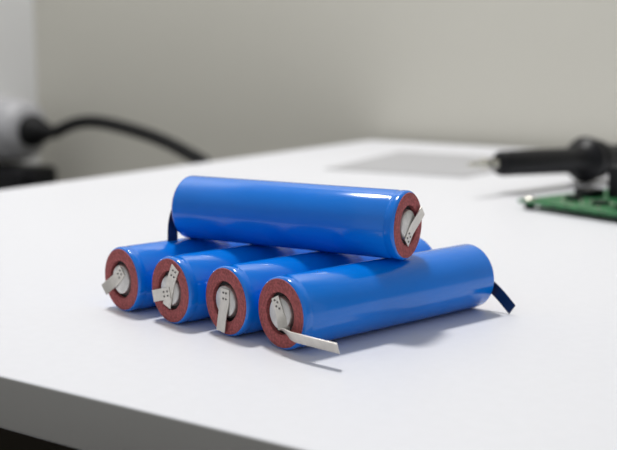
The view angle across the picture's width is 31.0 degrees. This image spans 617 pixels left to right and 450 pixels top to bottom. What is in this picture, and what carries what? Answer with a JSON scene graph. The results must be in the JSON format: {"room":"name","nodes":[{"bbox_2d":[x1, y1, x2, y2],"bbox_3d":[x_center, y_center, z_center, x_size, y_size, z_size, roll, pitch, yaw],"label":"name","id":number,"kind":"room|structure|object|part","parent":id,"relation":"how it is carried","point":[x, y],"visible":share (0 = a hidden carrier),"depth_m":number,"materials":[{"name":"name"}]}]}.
{"room":"workspace","nodes":[
{"label":"workspace","id":0,"kind":"room"},
{"bbox_2d":[0,0,39,163],"bbox_3d":[-1.294,-0.422,-0.366,0.100,2.600,3.500,6,11,33],"label":"wall","id":1,"kind":"structure","parent":0,"point":[17,34],"depth_m":1.10,"materials":[{"name":"white paint"}]},
{"bbox_2d":[0,162,56,189],"bbox_3d":[-0.279,-0.043,1.065,0.071,0.028,0.050,6,11,33],"label":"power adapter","id":2,"kind":"object","parent":1,"relation":"attached to","point":[12,174],"visible":0.61,"depth_m":1.04,"materials":[{"name":"black plastic"}]},
{"bbox_2d":[33,0,616,181],"bbox_3d":[1.205,-0.500,0.115,3.700,2.600,0.100,6,11,33],"label":"wall","id":3,"kind":"structure","parent":0,"point":[223,79],"depth_m":0.93,"materials":[{"name":"paint"}]},
{"bbox_2d":[0,97,211,163],"bbox_3d":[-0.165,0.267,1.024,0.366,0.757,0.062,7,12,37],"label":"power cable","id":4,"kind":"object","parent":3,"relation":"attached to","point":[25,130],"visible":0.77,"depth_m":1.03,"materials":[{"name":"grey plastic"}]},
{"bbox_3d":[0.186,1.060,-1.075,3.700,0.100,3.700,6,11,33],"label":"floor","id":5,"kind":"structure","parent":0,"visible":0},
{"bbox_2d":[0,140,616,449],"bbox_3d":[0.378,0.395,0.378,1.200,0.750,0.606,6,11,33],"label":"desk","id":6,"kind":"object","parent":5,"relation":"on","point":[79,370],"visible":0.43,"depth_m":0.28,"materials":[{"name":"laminate"}]},
{"bbox_3d":[-0.103,0.350,0.699,0.022,0.737,0.586,6,11,33],"label":"panel","id":7,"kind":"part","parent":6,"relation":"part of","materials":[{"name":"brown"}]},
{"bbox_2d":[102,238,247,310],"bbox_3d":[-0.027,0.012,0.339,0.074,0.019,0.019,-8,12,-40],"label":"cell","id":8,"kind":"object","parent":6,"relation":"on","point":[129,270],"visible":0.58,"depth_m":0.32,"materials":[{"name":"blue plastic"}]},
{"bbox_2d":[167,175,424,259],"bbox_3d":[-0.005,-0.001,0.313,0.075,0.023,0.019,5,10,29],"label":"cell","id":9,"kind":"object","parent":8,"relation":"on","point":[361,221],"visible":1,"depth_m":0.30,"materials":[{"name":"blue plastic"}]},
{"bbox_2d":[152,244,313,323],"bbox_3d":[-0.011,0.014,0.325,0.073,0.019,0.019,-8,12,-40],"label":"cell","id":10,"kind":"object","parent":6,"relation":"on","point":[179,282],"visible":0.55,"depth_m":0.30,"materials":[{"name":"blue plastic"}]},
{"bbox_2d":[206,238,431,335],"bbox_3d":[0.005,0.016,0.312,0.073,0.019,0.019,-8,12,-40],"label":"cell","id":11,"kind":"object","parent":6,"relation":"on","point":[233,291],"visible":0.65,"depth_m":0.29,"materials":[{"name":"blue plastic"}]},
{"bbox_2d":[258,244,515,353],"bbox_3d":[0.024,0.019,0.294,0.076,0.019,0.031,-8,12,-40],"label":"cell","id":12,"kind":"object","parent":6,"relation":"on","point":[317,307],"visible":1,"depth_m":0.29,"materials":[{"name":"blue plastic"}]},
{"bbox_2d":[325,151,493,177],"bbox_3d":[0.082,-0.039,0.713,0.116,0.001,0.128,6,11,31],"label":"paper sheet","id":13,"kind":"object","parent":6,"relation":"on","point":[401,162],"visible":0.79,"depth_m":0.71,"materials":[{"name":"white paper"}]},
{"bbox_2d":[466,136,616,183],"bbox_3d":[0.165,-0.038,0.623,0.228,0.026,0.027,-9,12,-43],"label":"iron","id":14,"kind":"object","parent":6,"relation":"on","point":[586,159],"visible":0.99,"depth_m":0.59,"materials":[{"name":"black plastic"}]},
{"bbox_2d":[518,165,616,216],"bbox_3d":[0.172,-0.017,0.517,0.120,0.020,0.090,-7,11,-36],"label":"circuit board","id":15,"kind":"object","parent":6,"relation":"on","point":[594,200],"visible":1,"depth_m":0.51,"materials":[{"name":"green plastic"}]}
]}

